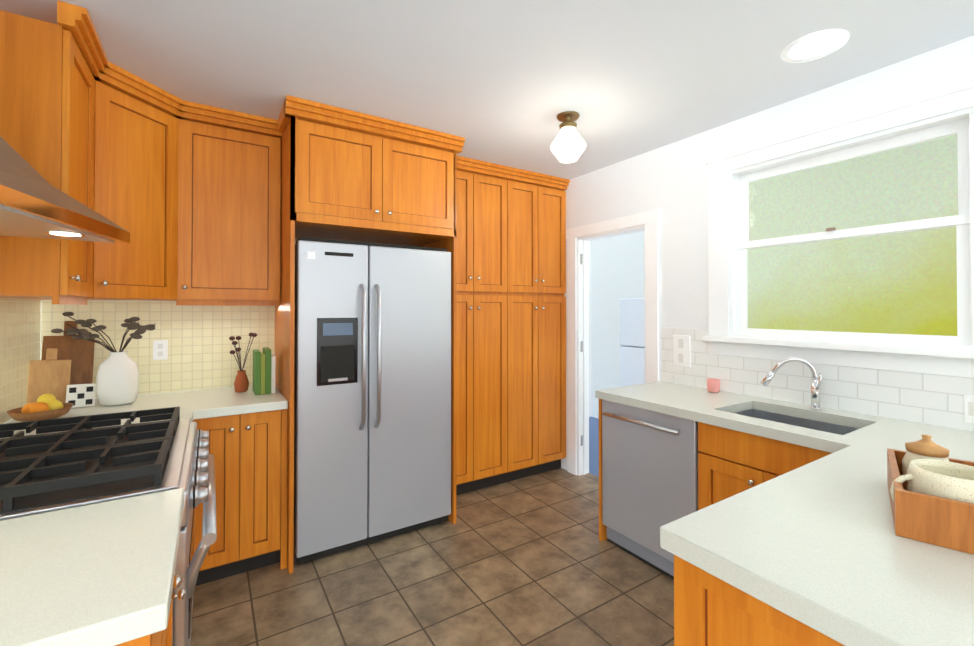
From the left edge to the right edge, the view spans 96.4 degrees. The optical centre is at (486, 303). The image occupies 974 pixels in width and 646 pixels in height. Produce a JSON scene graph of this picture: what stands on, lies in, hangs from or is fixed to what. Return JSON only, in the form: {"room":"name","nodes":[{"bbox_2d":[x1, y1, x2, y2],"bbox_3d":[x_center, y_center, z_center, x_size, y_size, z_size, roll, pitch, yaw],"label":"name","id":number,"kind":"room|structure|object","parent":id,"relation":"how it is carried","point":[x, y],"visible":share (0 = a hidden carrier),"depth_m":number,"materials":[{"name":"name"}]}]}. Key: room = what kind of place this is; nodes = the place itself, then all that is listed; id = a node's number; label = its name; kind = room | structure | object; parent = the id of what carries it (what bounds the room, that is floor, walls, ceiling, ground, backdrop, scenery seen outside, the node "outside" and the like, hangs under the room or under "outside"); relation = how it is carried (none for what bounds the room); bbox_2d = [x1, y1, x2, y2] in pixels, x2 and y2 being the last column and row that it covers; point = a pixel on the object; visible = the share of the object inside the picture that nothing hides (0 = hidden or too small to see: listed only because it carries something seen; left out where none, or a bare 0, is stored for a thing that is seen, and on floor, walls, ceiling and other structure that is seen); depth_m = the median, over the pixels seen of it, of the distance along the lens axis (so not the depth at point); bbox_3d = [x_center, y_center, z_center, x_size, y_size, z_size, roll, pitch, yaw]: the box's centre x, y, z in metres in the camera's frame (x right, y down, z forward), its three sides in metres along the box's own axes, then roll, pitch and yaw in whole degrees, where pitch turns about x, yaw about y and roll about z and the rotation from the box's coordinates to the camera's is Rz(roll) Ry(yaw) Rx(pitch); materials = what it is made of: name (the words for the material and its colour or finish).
{"room":"kitchen","nodes":[
{"label":"kitchen","id":0,"kind":"room"},
{"bbox_2d":[40,239,297,398],"bbox_3d":[-0.968,0.185,3.277,3.420,2.550,0.120,0,-1,-32],"label":"wall","id":1,"kind":"structure","parent":0,"point":[145,300],"depth_m":2.54,"materials":[{"name":"beige tile"}]},
{"bbox_2d":[0,0,281,305],"bbox_3d":[-1.618,-0.546,2.175,1.127,1.109,1.052,0,-1,-32],"label":"upper cabinet","id":2,"kind":"object","parent":1,"relation":"attached to","point":[186,194],"visible":1,"depth_m":2.14,"materials":[{"name":"brown wood"}]},
{"bbox_2d":[41,300,274,398],"bbox_3d":[-1.894,0.258,2.611,1.119,0.546,0.010,0,-1,-32],"label":"backsplash","id":3,"kind":"structure","parent":1,"relation":"attached to","point":[200,348],"depth_m":2.63,"materials":[{"name":"tile"}]},
{"bbox_2d":[153,340,167,359],"bbox_3d":[-1.933,0.275,2.576,0.070,0.115,0.008,0,-1,-32],"label":"outlet","id":4,"kind":"object","parent":3,"relation":"attached to","point":[160,349],"visible":1,"depth_m":2.57,"materials":[{"name":"white plastic"}]},
{"bbox_2d":[278,107,457,246],"bbox_3d":[-0.813,-0.743,2.913,1.018,0.597,0.672,0,-1,-32],"label":"upper cabinet","id":5,"kind":"object","parent":1,"relation":"attached to","point":[342,179],"depth_m":2.60,"materials":[{"name":"brown wood"}]},
{"bbox_2d":[191,417,673,645],"bbox_3d":[0.822,1.485,1.806,5.120,0.080,6.020,0,-1,-32],"label":"floor","id":6,"kind":"structure","parent":0,"point":[533,560],"depth_m":2.21,"materials":[{"name":"tile"}]},
{"bbox_2d":[0,488,185,645],"bbox_3d":[-0.997,0.974,0.796,0.715,0.920,0.575,0,-1,-32],"label":"countertop","id":7,"kind":"structure","parent":6,"relation":"on","point":[100,574],"depth_m":0.84,"materials":[{"name":"white stone"}]},
{"bbox_2d":[0,406,216,645],"bbox_3d":[-1.364,0.949,1.451,0.776,0.985,0.910,0,-1,-32],"label":"range","id":8,"kind":"object","parent":6,"relation":"on","point":[84,461],"visible":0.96,"depth_m":1.33,"materials":[{"name":"silver metal"}]},
{"bbox_2d":[0,386,287,585],"bbox_3d":[-1.685,0.990,2.265,1.127,0.920,0.800,0,-1,-32],"label":"base cabinet","id":9,"kind":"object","parent":6,"relation":"on","point":[247,429],"depth_m":2.29,"materials":[{"name":"brown wood"}]},
{"bbox_2d":[7,394,72,421],"bbox_3d":[-1.987,0.467,1.941,0.210,0.117,0.210,0,-1,-32],"label":"fruit bowl","id":10,"kind":"object","parent":9,"relation":"on","point":[47,406],"visible":0.98,"depth_m":1.91,"materials":[{"name":"orange wood"}]},
{"bbox_2d":[27,321,95,407],"bbox_3d":[-2.182,0.312,2.259,0.260,0.437,0.239,0,-1,-32],"label":"cutting boards","id":11,"kind":"object","parent":9,"relation":"on","point":[61,370],"visible":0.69,"depth_m":2.24,"materials":[{"name":"brown wood"}]},
{"bbox_2d":[51,312,154,405],"bbox_3d":[-1.977,0.285,2.276,0.402,0.487,0.179,0,-1,-32],"label":"vase","id":12,"kind":"object","parent":9,"relation":"on","point":[117,383],"visible":1,"depth_m":2.24,"materials":[{"name":"white ceramic"}]},
{"bbox_2d":[229,332,256,391],"bbox_3d":[-1.483,0.355,2.646,0.149,0.355,0.099,0,-1,-32],"label":"flower vase","id":13,"kind":"object","parent":9,"relation":"on","point":[241,383],"visible":1,"depth_m":2.62,"materials":[{"name":"brown ceramic"}]},
{"bbox_2d":[253,347,274,394],"bbox_3d":[-1.349,0.403,2.631,0.106,0.259,0.180,0,-1,-32],"label":"books","id":14,"kind":"object","parent":9,"relation":"on","point":[264,372],"visible":1,"depth_m":2.56,"materials":[{"name":"green paper"}]},
{"bbox_2d":[293,237,450,563],"bbox_3d":[-0.786,0.546,2.869,0.950,1.820,0.697,0,-1,-32],"label":"refrigerator","id":15,"kind":"object","parent":6,"relation":"on","point":[372,397],"visible":0.98,"depth_m":2.59,"materials":[{"name":"grey metal"}]},
{"bbox_2d":[428,163,513,502],"bbox_3d":[-0.177,0.213,3.493,0.689,2.497,0.357,0,-1,-32],"label":"tall cabinet","id":16,"kind":"object","parent":6,"relation":"on","point":[498,231],"depth_m":3.39,"materials":[{"name":"brown wood"}]},
{"bbox_2d":[514,175,568,479],"bbox_3d":[0.312,0.217,3.803,0.688,2.497,0.357,0,-1,-32],"label":"tall cabinet","id":17,"kind":"object","parent":6,"relation":"on","point":[539,204],"depth_m":3.68,"materials":[{"name":"brown wood"}]},
{"bbox_2d":[619,298,644,386],"bbox_3d":[1.762,0.710,4.205,0.730,1.520,0.650,0,-1,-32],"label":"refrigerator","id":18,"kind":"object","parent":6,"relation":"on","point":[632,335],"visible":0.17,"depth_m":4.17,"materials":[{"name":"white metal"}]},
{"bbox_2d":[602,399,699,579],"bbox_3d":[1.097,1.017,2.547,0.666,0.872,0.608,0,-1,-32],"label":"dishwasher","id":19,"kind":"object","parent":6,"relation":"on","point":[649,473],"visible":0.56,"depth_m":2.39,"materials":[{"name":"grey metal"}]},
{"bbox_2d":[595,381,973,540],"bbox_3d":[1.529,0.986,1.905,0.661,0.920,2.220,0,-1,-32],"label":"countertop","id":20,"kind":"structure","parent":6,"relation":"on","point":[739,435],"depth_m":2.04,"materials":[{"name":"stone"}]},
{"bbox_2d":[707,378,719,392],"bbox_3d":[1.365,0.495,2.623,0.074,0.075,0.074,0,-1,-32],"label":"cup","id":21,"kind":"object","parent":20,"relation":"on","point":[713,385],"visible":1,"depth_m":2.60,"materials":[{"name":"pink"}]},
{"bbox_2d":[760,357,822,409],"bbox_3d":[1.562,0.400,2.222,0.173,0.256,0.248,0,-1,-32],"label":"faucet","id":22,"kind":"object","parent":20,"relation":"on","point":[815,387],"visible":1,"depth_m":2.19,"materials":[{"name":"silver metal"}]},
{"bbox_2d":[660,441,973,645],"bbox_3d":[1.118,0.975,0.898,1.110,0.920,0.960,0,-1,-32],"label":"base cabinet","id":23,"kind":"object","parent":6,"relation":"on","point":[784,535],"depth_m":0.91,"materials":[{"name":"stone"}]},
{"bbox_2d":[887,434,973,554],"bbox_3d":[1.238,0.430,0.936,0.556,0.170,0.380,-1,-1,41],"label":"tray","id":24,"kind":"object","parent":23,"relation":"on","point":[930,488],"visible":1,"depth_m":0.95,"materials":[{"name":"brown wood"}]},
{"bbox_2d":[0,0,973,179],"bbox_3d":[0.409,-1.152,1.121,3.660,0.080,5.260,0,-1,-32],"label":"ceiling","id":25,"kind":"structure","parent":0,"point":[503,82],"depth_m":1.95,"materials":[{"name":"grey paint"}]},
{"bbox_2d":[551,111,585,162],"bbox_3d":[0.475,-0.963,2.547,0.204,0.268,0.204,0,-1,-32],"label":"pendant light","id":26,"kind":"object","parent":25,"relation":"hanging from","point":[568,144],"visible":0.98,"depth_m":2.50,"materials":[{"name":"white glass"}]},
{"bbox_2d":[780,29,849,62],"bbox_3d":[1.403,-1.101,1.870,0.240,0.006,0.240,0,-1,-32],"label":"recessed light","id":27,"kind":"object","parent":25,"relation":"in","point":[814,45],"visible":1,"depth_m":1.86,"materials":[{"name":"white paint"}]},
{"bbox_2d":[589,231,747,418],"bbox_3d":[1.372,0.157,4.461,1.560,2.630,2.350,0,-1,-32],"label":"wall","id":28,"kind":"structure","parent":0,"point":[616,269],"depth_m":5.47,"materials":[{"name":"white paint"}]},
{"bbox_2d":[561,36,973,470],"bbox_3d":[1.904,0.172,2.056,0.120,2.550,5.260,0,-1,-32],"label":"wall","id":29,"kind":"structure","parent":0,"point":[670,181],"depth_m":2.81,"materials":[{"name":"white paint"}]},
{"bbox_2d":[566,209,659,475],"bbox_3d":[1.002,0.404,3.454,0.142,2.115,0.930,0,-1,-32],"label":"door frame","id":30,"kind":"structure","parent":29,"relation":"attached to","point":[578,348],"depth_m":3.72,"materials":[{"name":"white paint"}]},
{"bbox_2d":[661,328,973,430],"bbox_3d":[1.908,0.340,1.927,0.010,0.368,2.600,0,-1,-32],"label":"backsplash","id":31,"kind":"structure","parent":29,"relation":"attached to","point":[933,399],"depth_m":2.17,"materials":[{"name":"tile"}]},
{"bbox_2d":[673,335,689,366],"bbox_3d":[1.290,0.313,2.882,0.010,0.204,0.117,0,-1,-32],"label":"electrical outlet","id":32,"kind":"object","parent":31,"relation":"attached to","point":[681,350],"visible":1,"depth_m":2.88,"materials":[{"name":"white plastic"}]},
{"bbox_2d":[964,394,973,422],"bbox_3d":[2.007,0.432,1.752,0.008,0.115,0.120,0,-1,-32],"label":"electrical outlet plate","id":33,"kind":"object","parent":31,"relation":"attached to","point":[968,408],"visible":1,"depth_m":1.79,"materials":[{"name":"white plastic"}]},
{"bbox_2d":[702,82,973,377],"bbox_3d":[2.013,-0.299,1.829,0.185,1.208,2.230,0,-1,-32],"label":"window","id":34,"kind":"structure","parent":29,"relation":"in","point":[729,243],"depth_m":2.16,"materials":[{"name":"white paint"}]},
{"bbox_3d":[-1.085,0.153,0.159,0.120,2.550,5.260,0,-1,-32],"label":"wall","id":35,"kind":"structure","parent":0,"visible":0},
{"bbox_2d":[0,298,40,423],"bbox_3d":[-1.737,0.129,1.308,0.010,0.778,2.359,0,-1,-32],"label":"backsplash","id":36,"kind":"structure","parent":35,"relation":"attached to","point":[20,334],"depth_m":2.02,"materials":[{"name":"tile"}]},
{"bbox_2d":[0,136,129,242],"bbox_3d":[-1.288,-0.665,1.084,0.514,0.892,0.925,0,-1,-32],"label":"range hood","id":37,"kind":"object","parent":35,"relation":"attached to","point":[34,203],"visible":1,"depth_m":1.25,"materials":[{"name":"silver metal"}]},
{"bbox_3d":[3.325,1.709,0.763,0.910,0.450,5.940,0,-1,-32],"label":"ground","id":38,"kind":"structure","parent":0,"visible":0},
{"bbox_2d":[748,135,957,335],"bbox_3d":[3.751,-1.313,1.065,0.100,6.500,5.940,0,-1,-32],"label":"window glass","id":39,"kind":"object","parent":38,"relation":"on","point":[939,305],"depth_m":2.92,"materials":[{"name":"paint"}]}
]}

